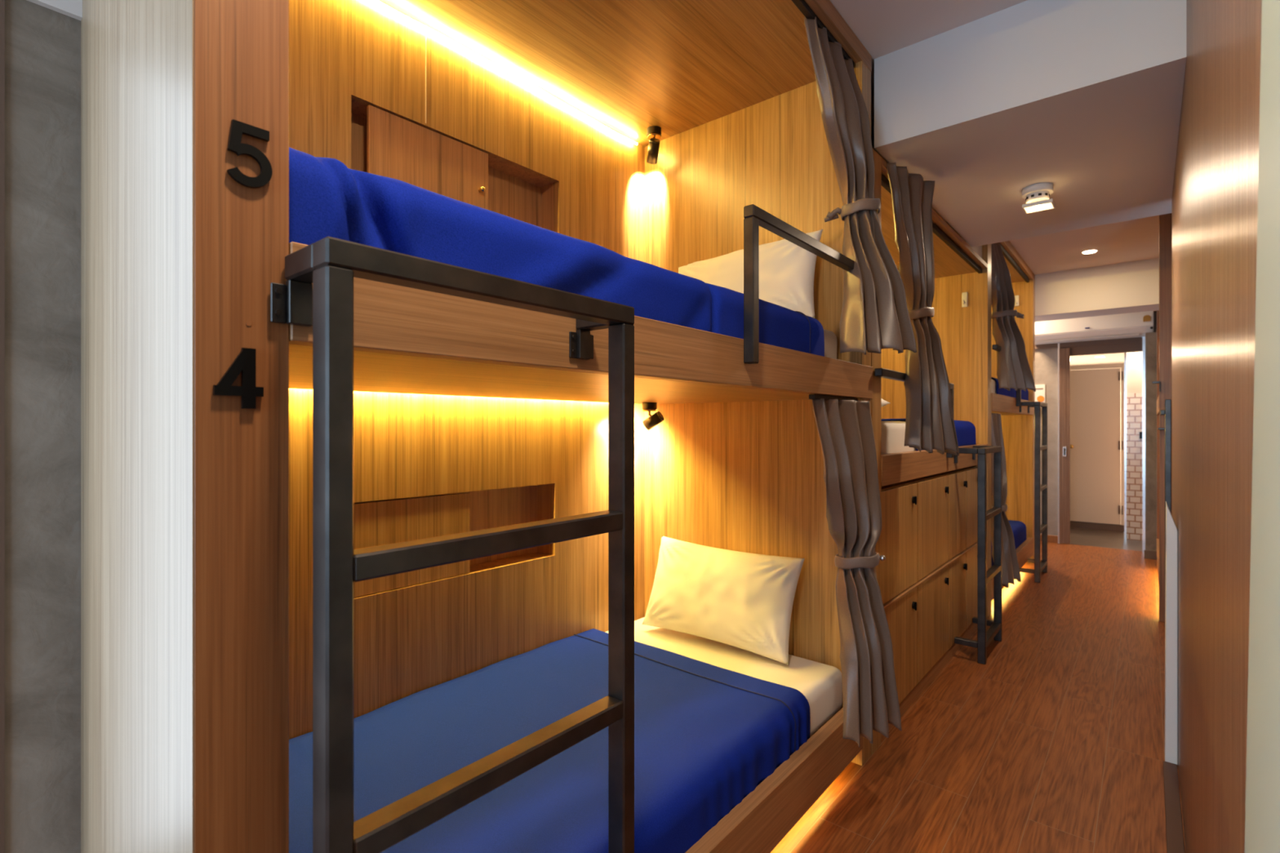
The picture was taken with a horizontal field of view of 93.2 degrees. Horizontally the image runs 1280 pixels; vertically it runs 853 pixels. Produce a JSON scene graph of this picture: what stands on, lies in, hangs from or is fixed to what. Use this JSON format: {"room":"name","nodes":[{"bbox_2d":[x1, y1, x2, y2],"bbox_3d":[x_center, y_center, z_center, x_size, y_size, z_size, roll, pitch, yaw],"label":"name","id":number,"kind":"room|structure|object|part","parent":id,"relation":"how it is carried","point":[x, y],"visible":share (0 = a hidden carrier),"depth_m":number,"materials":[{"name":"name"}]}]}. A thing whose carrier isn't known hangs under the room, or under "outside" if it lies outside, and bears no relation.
{"room":"dormitory","nodes":[
{"label":"dormitory","id":0,"kind":"room"},
{"bbox_2d":[4,0,80,852],"bbox_3d":[-2.034,0.264,0.143,0.100,2.115,2.804,0,0,40],"label":"wall","id":1,"kind":"structure","parent":0,"point":[42,45],"depth_m":1.14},
{"bbox_2d":[0,0,4,852],"bbox_3d":[-1.191,0.088,1.105,0.055,1.765,0.041,0,0,40],"label":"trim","id":2,"kind":"structure","parent":1,"relation":"attached to","point":[2,2],"depth_m":1.10,"materials":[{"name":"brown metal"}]},
{"bbox_2d":[26,0,82,20],"bbox_3d":[-2.028,-1.141,0.138,0.115,0.695,2.804,0,0,40],"label":"trim","id":3,"kind":"structure","parent":1,"relation":"attached to","point":[72,8],"depth_m":1.16,"materials":[{"name":"white paint"}]},
{"bbox_2d":[770,541,1186,852],"bbox_3d":[1.538,1.371,2.378,3.400,0.100,11.020,0,0,40],"label":"floor","id":4,"kind":"structure","parent":0,"point":[1055,743],"depth_m":2.53,"materials":[{"name":"brown wood"}]},
{"bbox_2d":[80,0,872,852],"bbox_3d":[-0.249,-0.084,1.950,1.262,2.809,2.258,0,0,40],"label":"bunk bed","id":5,"kind":"object","parent":4,"relation":"on","point":[469,415],"depth_m":1.85,"materials":[{"name":"laminate"}]},
{"bbox_3d":[-0.964,-0.084,1.077,1.159,2.809,0.002,0,0,40],"label":"panel","id":6,"kind":"part","parent":5,"relation":"part of","materials":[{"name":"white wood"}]},
{"bbox_2d":[213,347,263,408],"bbox_3d":[-0.488,-0.059,0.736,0.006,0.074,0.052,0,0,40],"label":"number sign","id":7,"kind":"object","parent":5,"relation":"attached to","point":[245,362],"visible":1,"depth_m":0.74,"materials":[{"name":"black plastic"}]},
{"bbox_3d":[-0.532,-0.084,0.782,0.120,2.809,0.102,0,0,40],"label":"post","id":8,"kind":"part","parent":5,"relation":"part of","materials":[{"name":"laminate"}]},
{"bbox_2d":[226,119,272,187],"bbox_3d":[-0.480,-0.332,0.745,0.006,0.076,0.048,0,0,40],"label":"number sign","id":9,"kind":"object","parent":5,"relation":"attached to","point":[237,128],"visible":1,"depth_m":0.74,"materials":[{"name":"black plastic"}]},
{"bbox_3d":[-0.807,0.400,2.091,0.019,0.301,0.501,0,0,40],"label":"sliding door","id":10,"kind":"part","parent":5,"relation":"part of","materials":[{"name":"wood"}]},
{"bbox_3d":[-0.744,-0.904,2.169,0.016,0.304,0.469,0,0,40],"label":"sliding door","id":11,"kind":"part","parent":5,"relation":"part of","materials":[{"name":"laminate"}]},
{"bbox_2d":[270,236,634,852],"bbox_3d":[-0.232,0.551,0.942,0.126,1.540,0.577,0,0,40],"label":"ladder","id":12,"kind":"object","parent":5,"relation":"attached to","point":[330,264],"visible":1,"depth_m":0.79,"materials":[{"name":"black metal"}]},
{"bbox_3d":[-0.411,-0.203,0.758,0.086,0.032,0.032,0,0,40],"label":"arm","id":13,"kind":"part","parent":12,"relation":"part of","materials":[{"name":"black metal"}]},
{"bbox_3d":[-0.082,-0.203,1.151,0.086,0.032,0.032,0,0,40],"label":"arm","id":14,"kind":"part","parent":12,"relation":"part of","materials":[{"name":"black metal"}]},
{"bbox_3d":[-0.648,-0.079,2.284,0.030,2.800,2.254,0,0,40],"label":"panel","id":15,"kind":"part","parent":5,"relation":"part of","materials":[{"name":"wood"}]},
{"bbox_3d":[-0.602,-0.901,2.304,0.031,0.022,0.022,0,0,40],"label":"knob","id":16,"kind":"part","parent":5,"relation":"part of","materials":[{"name":"gold metal"}]},
{"bbox_3d":[-0.646,-1.395,2.239,0.011,0.018,1.960,0,0,40],"label":"light strip","id":17,"kind":"part","parent":5,"relation":"part of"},
{"bbox_3d":[0.226,-0.175,1.619,0.044,0.128,2.153,0,0,40],"label":"bed rail","id":18,"kind":"part","parent":5,"relation":"part of","materials":[{"name":"wood"}]},
{"bbox_2d":[641,402,664,430],"bbox_3d":[0.059,-0.046,2.819,0.101,0.129,0.075,0,0,19],"label":"reading lamp","id":19,"kind":"object","parent":5,"relation":"attached to","point":[655,419],"visible":0.99,"depth_m":2.81,"materials":[{"name":"black metal"}]},
{"bbox_2d":[646,125,661,164],"bbox_3d":[0.063,-1.337,2.889,0.070,0.155,0.106,0,0,-26],"label":"reading lamp","id":20,"kind":"object","parent":5,"relation":"attached to","point":[653,132],"visible":1,"depth_m":2.86,"materials":[{"name":"black"}]},
{"bbox_2d":[604,617,842,736],"bbox_3d":[-0.234,1.028,1.936,1.032,0.176,2.025,0,0,40],"label":"mattress","id":21,"kind":"object","parent":5,"relation":"on","point":[821,684],"visible":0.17,"depth_m":2.38,"materials":[{"name":"white fabric"}]},
{"bbox_2d":[288,628,810,852],"bbox_3d":[-0.339,1.001,1.796,1.052,0.171,1.685,0,0,40],"label":"blanket","id":22,"kind":"object","parent":21,"relation":"on","point":[706,735],"visible":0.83,"depth_m":1.76,"materials":[{"name":"blue fabric"}]},
{"bbox_2d":[642,535,804,665],"bbox_3d":[0.334,0.723,2.615,0.718,0.402,0.211,0,0,40],"label":"pillow","id":23,"kind":"object","parent":21,"relation":"on","point":[742,600],"visible":1,"depth_m":2.52,"materials":[{"name":"white fabric"}]},
{"bbox_3d":[0.588,-0.386,1.991,0.032,0.428,0.915,0,0,40],"label":"guard rail","id":24,"kind":"part","parent":5,"relation":"part of","materials":[{"name":"black metal"}]},
{"bbox_2d":[791,0,854,66],"bbox_3d":[0.174,-1.419,1.595,0.022,0.024,2.048,0,0,40],"label":"track","id":25,"kind":"object","parent":5,"relation":"attached to","point":[802,5],"visible":0.43,"depth_m":2.08,"materials":[{"name":"black metal"}]},
{"bbox_2d":[804,16,916,355],"bbox_3d":[0.784,-0.829,2.171,0.315,1.170,0.405,0,0,40],"label":"curtain","id":26,"kind":"object","parent":25,"relation":"hanging from","point":[875,316],"visible":0.99,"depth_m":2.20,"materials":[{"name":"grey fabric"}]},
{"bbox_2d":[823,328,837,359],"bbox_3d":[-0.236,-0.281,1.951,1.010,0.201,1.995,0,0,40],"label":"mattress","id":27,"kind":"object","parent":5,"relation":"on","point":[830,338],"visible":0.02,"depth_m":2.32,"materials":[{"name":"white fabric"}]},
{"bbox_2d":[288,146,824,356],"bbox_3d":[-0.303,-0.316,1.822,1.075,0.174,1.768,0,0,40],"label":"blanket","id":28,"kind":"object","parent":27,"relation":"on","point":[327,197],"visible":0.5,"depth_m":1.07,"materials":[{"name":"blue fabric"}]},
{"bbox_2d":[678,229,822,318],"bbox_3d":[0.415,-0.576,2.548,0.720,0.405,0.203,0,0,40],"label":"pillow","id":29,"kind":"object","parent":27,"relation":"on","point":[786,269],"visible":0.47,"depth_m":2.39,"materials":[{"name":"white fabric"}]},
{"bbox_2d":[808,394,857,400],"bbox_3d":[0.710,-0.102,2.208,0.022,0.015,0.395,0,0,40],"label":"track","id":30,"kind":"object","parent":5,"relation":"attached to","point":[811,396],"visible":0.74,"depth_m":2.13,"materials":[{"name":"black metal"}]},
{"bbox_2d":[812,398,902,747],"bbox_3d":[0.770,0.503,2.188,0.429,1.201,0.208,0,0,-33],"label":"curtain","id":31,"kind":"object","parent":30,"relation":"hanging from","point":[845,428],"visible":1,"depth_m":2.19,"materials":[{"name":"grey fabric"}]},
{"bbox_2d":[871,148,991,754],"bbox_3d":[1.291,-0.079,3.711,1.166,2.800,2.425,0,0,40],"label":"bunk bed","id":32,"kind":"object","parent":4,"relation":"on","point":[964,332],"visible":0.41,"depth_m":4.20,"materials":[{"name":"wood"}]},
{"bbox_3d":[0.548,0.099,2.831,1.100,2.444,0.109,0,0,40],"label":"post","id":33,"kind":"part","parent":32,"relation":"part of","materials":[{"name":"wood"}]},
{"bbox_2d":[881,421,915,453],"bbox_3d":[1.213,0.091,3.649,1.047,0.236,1.950,0,0,40],"label":"mattress","id":34,"kind":"object","parent":32,"relation":"on","point":[893,433],"visible":0.05,"depth_m":2.79,"materials":[{"name":"white fabric"}]},
{"bbox_2d":[881,398,889,407],"bbox_3d":[0.827,-0.104,2.961,0.660,0.136,0.359,0,0,40],"label":"pillow","id":35,"kind":"object","parent":34,"relation":"on","point":[884,402],"visible":0.02,"depth_m":2.86,"materials":[{"name":"white fabric"}]},
{"bbox_2d":[881,418,975,450],"bbox_3d":[1.416,0.041,3.880,1.062,0.170,1.365,0,0,40],"label":"blanket","id":36,"kind":"object","parent":34,"relation":"on","point":[965,430],"visible":0.21,"depth_m":3.79,"materials":[{"name":"blue fabric"}]},
{"bbox_2d":[884,586,917,704],"bbox_3d":[0.985,1.009,2.882,0.524,0.480,0.525,0,0,40],"label":"locker","id":37,"kind":"object","parent":32,"relation":"attached to","point":[901,616],"visible":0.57,"depth_m":2.77,"materials":[{"name":"wood"}]},
{"bbox_2d":[881,481,917,604],"bbox_3d":[0.985,0.512,2.882,0.524,0.486,0.525,0,0,40],"label":"locker","id":38,"kind":"object","parent":37,"relation":"on","point":[900,500],"visible":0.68,"depth_m":2.70,"materials":[{"name":"wood"}]},
{"bbox_3d":[1.333,-0.032,2.878,0.032,0.406,1.167,0,0,40],"label":"guard rail","id":39,"kind":"part","parent":32,"relation":"part of","materials":[{"name":"black metal"}]},
{"bbox_2d":[881,174,982,273],"bbox_3d":[1.671,-1.078,3.379,0.022,0.028,2.165,0,0,40],"label":"track","id":40,"kind":"object","parent":32,"relation":"attached to","point":[885,182],"visible":0.58,"depth_m":3.52,"materials":[{"name":"black metal"}]},
{"bbox_2d":[886,162,959,455],"bbox_3d":[1.228,-0.488,2.617,0.216,1.232,0.386,0,0,40],"label":"curtain","id":41,"kind":"object","parent":40,"relation":"hanging from","point":[930,425],"visible":0.98,"depth_m":2.66,"materials":[{"name":"grey fabric"}]},
{"bbox_2d":[917,565,949,683],"bbox_3d":[1.349,1.009,3.316,0.524,0.480,0.596,0,0,40],"label":"locker","id":42,"kind":"object","parent":32,"relation":"attached to","point":[933,593],"visible":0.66,"depth_m":3.13,"materials":[{"name":"wood"}]},
{"bbox_2d":[905,474,949,581],"bbox_3d":[1.349,0.512,3.316,0.524,0.486,0.596,0,0,40],"label":"locker","id":43,"kind":"object","parent":42,"relation":"on","point":[933,491],"visible":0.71,"depth_m":3.14,"materials":[{"name":"wood"}]},
{"bbox_3d":[1.691,0.185,3.366,0.044,0.128,2.179,0,0,40],"label":"bed rail","id":44,"kind":"part","parent":32,"relation":"part of","materials":[{"name":"wood"}]},
{"bbox_2d":[948,553,967,648],"bbox_3d":[1.675,1.009,3.704,0.524,0.480,0.407,0,0,40],"label":"locker","id":45,"kind":"object","parent":32,"relation":"attached to","point":[957,569],"visible":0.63,"depth_m":3.53,"materials":[{"name":"wood"}]},
{"bbox_2d":[937,470,967,560],"bbox_3d":[1.675,0.512,3.704,0.524,0.486,0.407,0,0,40],"label":"locker","id":46,"kind":"object","parent":45,"relation":"on","point":[957,483],"visible":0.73,"depth_m":3.53,"materials":[{"name":"wood"}]},
{"bbox_3d":[1.855,0.512,3.553,0.019,0.478,0.401,0,0,40],"label":"door","id":47,"kind":"part","parent":46,"relation":"part of","materials":[{"name":"wood"}]},
{"bbox_2d":[961,292,967,306],"bbox_3d":[2.283,-0.896,4.264,0.036,0.105,0.043,0,0,40],"label":"wall hook","id":48,"kind":"object","parent":32,"relation":"attached to","point":[964,295],"visible":1,"depth_m":4.27,"materials":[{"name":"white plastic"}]},
{"bbox_2d":[965,545,977,629],"bbox_3d":[1.931,1.009,4.009,0.524,0.480,0.376,0,0,40],"label":"locker","id":49,"kind":"object","parent":32,"relation":"attached to","point":[971,555],"visible":0.15,"depth_m":3.81,"materials":[{"name":"wood"}]},
{"bbox_2d":[955,466,977,549],"bbox_3d":[1.931,0.512,4.009,0.524,0.486,0.376,0,0,40],"label":"locker","id":50,"kind":"object","parent":49,"relation":"on","point":[971,472],"visible":0.21,"depth_m":3.83,"materials":[{"name":"wood"}]},
{"bbox_3d":[2.111,0.512,3.858,0.019,0.478,0.370,0,0,40],"label":"door","id":51,"kind":"part","parent":50,"relation":"part of","materials":[{"name":"wood"}]},
{"bbox_2d":[954,445,1001,664],"bbox_3d":[2.014,0.721,3.597,0.158,1.200,0.532,0,0,40],"label":"ladder","id":52,"kind":"object","parent":32,"relation":"attached to","point":[984,637],"visible":0.92,"depth_m":3.41,"materials":[{"name":"black metal"}]},
{"bbox_3d":[1.849,1.222,3.430,0.119,0.032,0.032,0,0,40],"label":"foot arm","id":53,"kind":"part","parent":52,"relation":"part of","materials":[{"name":"black metal"}]},
{"bbox_3d":[1.850,0.137,3.429,0.116,0.032,0.032,0,0,40],"label":"arm","id":54,"kind":"part","parent":52,"relation":"part of","materials":[{"name":"black metal"}]},
{"bbox_3d":[2.150,1.222,3.788,0.119,0.032,0.032,0,0,40],"label":"foot arm","id":55,"kind":"part","parent":52,"relation":"part of","materials":[{"name":"black metal"}]},
{"bbox_3d":[2.151,0.137,3.788,0.116,0.032,0.032,0,0,40],"label":"arm","id":56,"kind":"part","parent":52,"relation":"part of","materials":[{"name":"black metal"}]},
{"bbox_2d":[991,240,1035,600],"bbox_3d":[2.763,-0.083,5.466,1.166,2.808,2.157,0,0,40],"label":"bunk bed","id":57,"kind":"object","parent":4,"relation":"on","point":[1018,428],"visible":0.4,"depth_m":5.88,"materials":[{"name":"wood"}]},
{"bbox_2d":[991,378,996,393],"bbox_3d":[2.701,-0.277,5.423,1.047,0.191,1.980,0,0,40],"label":"mattress","id":58,"kind":"object","parent":57,"relation":"on","point":[993,384],"visible":0.02,"depth_m":4.59,"materials":[{"name":"white fabric"}]},
{"bbox_2d":[991,377,1028,400],"bbox_3d":[2.838,-0.310,5.575,1.063,0.162,1.590,0,0,40],"label":"blanket","id":59,"kind":"object","parent":58,"relation":"on","point":[1012,393],"visible":0.12,"depth_m":5.05,"materials":[{"name":"blue fabric"}]},
{"bbox_2d":[991,413,1021,587],"bbox_3d":[2.626,0.517,4.384,0.326,1.228,0.164,0,0,-41],"label":"curtain","id":60,"kind":"object","parent":57,"relation":"hanging from","point":[1010,565],"visible":0.59,"depth_m":4.38,"materials":[{"name":"grey fabric"}]},
{"bbox_3d":[2.841,-0.374,4.676,0.032,0.410,1.044,0,0,40],"label":"guard rail","id":61,"kind":"part","parent":57,"relation":"part of","materials":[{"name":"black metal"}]},
{"bbox_3d":[3.169,-0.175,5.127,0.044,0.128,2.156,0,0,40],"label":"bed rail","id":62,"kind":"part","parent":57,"relation":"part of","materials":[{"name":"wood"}]},
{"bbox_2d":[1000,243,1029,282],"bbox_3d":[3.109,-1.413,5.093,0.022,0.037,2.020,0,0,40],"label":"track","id":63,"kind":"object","parent":57,"relation":"attached to","point":[1007,256],"visible":0.58,"depth_m":5.24,"materials":[{"name":"black metal"}]},
{"bbox_2d":[991,242,1035,391],"bbox_3d":[2.712,-0.829,4.423,0.279,1.150,0.380,0,0,40],"label":"curtain","id":64,"kind":"object","parent":63,"relation":"hanging from","point":[1013,368],"visible":0.93,"depth_m":4.40,"materials":[{"name":"grey fabric"}]},
{"bbox_2d":[1014,295,1018,306],"bbox_3d":[3.680,-1.232,5.918,0.036,0.105,0.043,0,0,40],"label":"wall hook","id":65,"kind":"object","parent":57,"relation":"attached to","point":[1016,297],"visible":0.95,"depth_m":5.92,"materials":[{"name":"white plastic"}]},
{"bbox_2d":[1019,401,1047,582],"bbox_3d":[3.477,0.555,5.346,0.149,1.532,0.532,0,0,40],"label":"ladder","id":66,"kind":"object","parent":57,"relation":"attached to","point":[1040,566],"visible":0.92,"depth_m":5.13,"materials":[{"name":"black metal"}]},
{"bbox_3d":[3.312,1.232,5.179,0.110,0.032,0.032,0,0,40],"label":"foot arm","id":67,"kind":"part","parent":66,"relation":"part of","materials":[{"name":"black metal"}]},
{"bbox_3d":[3.312,-0.195,5.179,0.108,0.032,0.032,0,0,40],"label":"arm","id":68,"kind":"part","parent":66,"relation":"part of","materials":[{"name":"black metal"}]},
{"bbox_3d":[3.612,1.232,5.537,0.110,0.032,0.032,0,0,40],"label":"foot arm","id":69,"kind":"part","parent":66,"relation":"part of","materials":[{"name":"black metal"}]},
{"bbox_2d":[1144,550,1156,559],"bbox_3d":[5.092,1.278,6.030,0.110,0.085,0.015,0,0,40],"label":"baseboard","id":70,"kind":"structure","parent":4,"relation":"on","point":[1148,554],"depth_m":6.03,"materials":[{"name":"brown wood"}]},
{"bbox_2d":[1151,213,1172,622],"bbox_3d":[4.557,-0.083,4.596,1.028,2.808,2.180,0,0,40],"label":"bunk bed","id":71,"kind":"object","parent":4,"relation":"on","point":[1164,315],"visible":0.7,"depth_m":4.08,"materials":[{"name":"laminate"}]},
{"bbox_3d":[5.248,-0.083,5.387,0.985,2.808,0.080,0,0,40],"label":"panel","id":72,"kind":"part","parent":71,"relation":"part of","materials":[{"name":"laminate"}]},
{"bbox_3d":[4.218,-0.175,4.900,0.038,0.128,1.990,0,0,40],"label":"bed rail","id":73,"kind":"part","parent":71,"relation":"part of","materials":[{"name":"wood"}]},
{"bbox_2d":[1157,399,1171,574],"bbox_3d":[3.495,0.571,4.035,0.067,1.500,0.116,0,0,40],"label":"ladder","id":74,"kind":"object","parent":71,"relation":"attached to","point":[1167,411],"visible":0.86,"depth_m":3.98,"materials":[{"name":"black metal"}]},
{"bbox_3d":[3.488,-0.094,4.042,0.024,0.030,0.116,0,0,40],"label":"arm","id":75,"kind":"part","parent":74,"relation":"part of","materials":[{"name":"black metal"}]},
{"bbox_3d":[3.918,-0.083,3.807,0.992,2.808,0.070,0,0,40],"label":"panel","id":76,"kind":"part","parent":71,"relation":"part of","materials":[{"name":"laminate"}]},
{"bbox_2d":[1164,502,1177,765],"bbox_3d":[2.114,0.812,2.410,0.038,1.018,0.110,0,0,40],"label":"board","id":77,"kind":"object","parent":4,"relation":"on","point":[1171,734],"visible":1,"depth_m":2.37,"materials":[{"name":"white plastic"}]},
{"bbox_2d":[1163,760,1184,852],"bbox_3d":[1.802,1.318,2.044,0.042,0.006,0.848,0,0,40],"label":"threshold strip","id":78,"kind":"object","parent":4,"relation":"on","point":[1174,827],"visible":1,"depth_m":2.08,"materials":[{"name":"brown wood"}]},
{"bbox_2d":[830,0,1186,275],"bbox_3d":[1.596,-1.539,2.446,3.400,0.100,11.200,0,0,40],"label":"ceiling","id":79,"kind":"structure","parent":0,"point":[883,27],"depth_m":2.39,"materials":[{"name":"beige paint"}]},
{"bbox_2d":[1022,182,1055,213],"bbox_3d":[1.880,-1.079,2.861,0.127,0.098,0.124,0,0,40],"label":"emergency light","id":80,"kind":"object","parent":79,"relation":"attached to","point":[1036,196],"visible":1,"depth_m":2.83,"materials":[{"name":"white plastic"}]},
{"bbox_3d":[1.883,-1.057,2.858,0.060,0.016,0.060,0,0,40],"label":"stem","id":81,"kind":"part","parent":80,"relation":"part of","materials":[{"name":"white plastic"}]},
{"bbox_3d":[1.883,-1.035,2.858,0.060,0.008,0.016,0,0,40],"label":"bulb","id":82,"kind":"part","parent":80,"relation":"part of","materials":[{"name":"beige"}]},
{"bbox_2d":[1081,249,1097,253],"bbox_3d":[3.823,-1.485,5.147,0.112,0.006,0.112,0,0,40],"label":"recessed light","id":83,"kind":"object","parent":79,"relation":"in","point":[1087,251],"visible":1,"depth_m":5.14,"materials":[{"name":"white plastic"}]},
{"bbox_2d":[1035,257,1159,321],"bbox_3d":[4.711,-1.286,5.498,1.950,0.405,0.400,0,0,40],"label":"ceiling beam","id":84,"kind":"structure","parent":79,"relation":"attached to","point":[1133,286],"depth_m":5.64,"materials":[{"name":"white paint"}]},
{"bbox_2d":[1035,310,1156,535],"bbox_3d":[5.035,-0.084,6.701,3.200,2.810,0.100,0,0,40],"label":"wall","id":85,"kind":"structure","parent":0,"point":[1046,359],"depth_m":6.92,"materials":[{"name":"beige paint"}]},
{"bbox_2d":[1035,384,1044,402],"bbox_3d":[4.611,-0.366,6.984,0.105,0.235,0.010,0,0,40],"label":"notice","id":86,"kind":"object","parent":85,"relation":"attached to","point":[1040,388],"visible":0.79,"depth_m":6.98,"materials":[{"name":"beige paper"}]},
{"bbox_2d":[1040,533,1057,542],"bbox_3d":[4.487,1.281,7.083,0.668,0.080,0.020,0,0,40],"label":"baseboard","id":87,"kind":"structure","parent":85,"relation":"attached to","point":[1053,539],"depth_m":6.89,"materials":[{"name":"laminate"}]},
{"bbox_2d":[1057,342,1059,543],"bbox_3d":[4.744,0.164,6.858,0.016,2.315,0.035,0,0,40],"label":"trim","id":88,"kind":"structure","parent":85,"relation":"attached to","point":[1058,343],"depth_m":6.84,"materials":[{"name":"silver metal"}]},
{"bbox_2d":[1059,347,1070,543],"bbox_3d":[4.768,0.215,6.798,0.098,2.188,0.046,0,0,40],"label":"door","id":89,"kind":"structure","parent":85,"relation":"in","point":[1064,353],"depth_m":6.79,"materials":[{"name":"brown laminate"}]},
{"bbox_3d":[4.759,0.281,6.785,0.032,0.110,0.010,0,0,40],"label":"flush handle","id":90,"kind":"part","parent":89,"relation":"part of","materials":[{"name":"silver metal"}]},
{"bbox_2d":[1035,337,1142,355],"bbox_3d":[4.575,-0.896,7.055,2.040,0.195,0.110,0,0,40],"label":"trim","id":91,"kind":"structure","parent":85,"relation":"attached to","point":[1125,344],"depth_m":6.61,"materials":[{"name":"brown metal"}]},
{"bbox_2d":[1035,311,1153,344],"bbox_3d":[4.860,-1.120,6.543,1.055,0.358,0.288,0,0,40],"label":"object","id":92,"kind":"object","parent":85,"relation":"attached to","point":[1131,325],"visible":0.7,"depth_m":6.43,"materials":[{"name":"white plastic"}]},
{"bbox_2d":[1145,332,1156,551],"bbox_3d":[5.591,0.191,5.862,1.070,2.260,0.370,0,0,40],"label":"trim","id":93,"kind":"structure","parent":85,"relation":"attached to","point":[1150,337],"depth_m":6.04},
{"bbox_2d":[1070,352,1124,364],"bbox_3d":[6.494,-1.089,8.206,2.100,0.100,4.080,0,0,40],"label":"ceiling","id":94,"kind":"structure","parent":0,"point":[1109,357],"depth_m":9.28,"materials":[{"name":"white"}]},
{"bbox_2d":[1070,361,1124,370],"bbox_3d":[6.475,0.071,8.222,2.150,2.500,4.080,0,0,40],"label":"wall","id":95,"kind":"structure","parent":0,"point":[1116,362],"depth_m":9.92,"materials":[{"name":"white paint"}]},
{"bbox_2d":[1070,362,1124,525],"bbox_3d":[5.647,0.218,7.904,1.090,2.035,0.111,0,0,40],"label":"door","id":96,"kind":"structure","parent":95,"relation":"in","point":[1097,394],"depth_m":7.75,"materials":[{"name":"beige painted wood"}]},
{"bbox_2d":[1070,520,1124,531],"bbox_3d":[5.695,1.278,7.962,1.090,0.085,0.080,0,0,40],"label":"trim","id":97,"kind":"structure","parent":95,"relation":"attached to","point":[1114,527],"depth_m":7.76,"materials":[{"name":"brown metal"}]},
{"bbox_2d":[1124,352,1126,539],"bbox_3d":[5.716,0.141,7.128,0.020,2.360,0.130,0,0,40],"label":"trim","id":98,"kind":"structure","parent":95,"relation":"attached to","point":[1125,353],"depth_m":7.08,"materials":[{"name":"silver metal"}]},
{"bbox_2d":[1142,337,1145,552],"bbox_3d":[5.345,0.171,6.409,0.040,2.300,0.150,0,0,40],"label":"trim","id":99,"kind":"structure","parent":95,"relation":"attached to","point":[1143,338],"depth_m":6.36,"materials":[{"name":"silver metal"}]},
{"bbox_2d":[1062,527,1142,551],"bbox_3d":[6.462,1.371,8.167,2.100,0.100,4.180,0,0,40],"label":"floor","id":100,"kind":"structure","parent":0,"point":[1080,536],"depth_m":7.05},
{"bbox_2d":[1126,392,1142,540],"bbox_3d":[6.056,0.466,6.863,0.845,1.710,0.100,0,0,40],"label":"tiled wall","id":101,"kind":"structure","parent":0,"point":[1134,401],"depth_m":7.05,"materials":[{"name":"white brick"}]},
{"bbox_2d":[1126,351,1142,393],"bbox_3d":[6.056,-0.714,6.864,0.845,0.650,0.099,0,0,40],"label":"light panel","id":102,"kind":"structure","parent":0,"point":[1134,360],"depth_m":7.05,"materials":[{"name":"white"}]},
{"bbox_2d":[1172,0,1262,852],"bbox_3d":[1.580,-0.084,1.696,0.060,2.810,3.310,0,0,40],"label":"wall","id":103,"kind":"structure","parent":0,"point":[1215,192],"depth_m":1.09,"materials":[{"name":"brown laminate"}]},
{"bbox_2d":[1244,0,1279,852],"bbox_3d":[0.623,-0.084,0.570,0.058,2.810,0.475,0,0,40],"label":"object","id":104,"kind":"structure","parent":103,"relation":"attached to","point":[1262,818],"depth_m":0.54,"materials":[{"name":"grey paint"}]},
{"bbox_3d":[2.673,1.017,5.393,1.042,0.198,1.900,0,0,40],"label":"mattress","id":105,"kind":"object","parent":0,"visible":0},
{"bbox_2d":[991,520,1026,567],"bbox_3d":[2.717,0.988,5.435,1.057,0.176,1.820,0,0,40],"label":"blanket","id":106,"kind":"object","parent":105,"relation":"on","point":[1019,528],"visible":0.17,"depth_m":5.50,"materials":[{"name":"blue fabric"}]}
]}

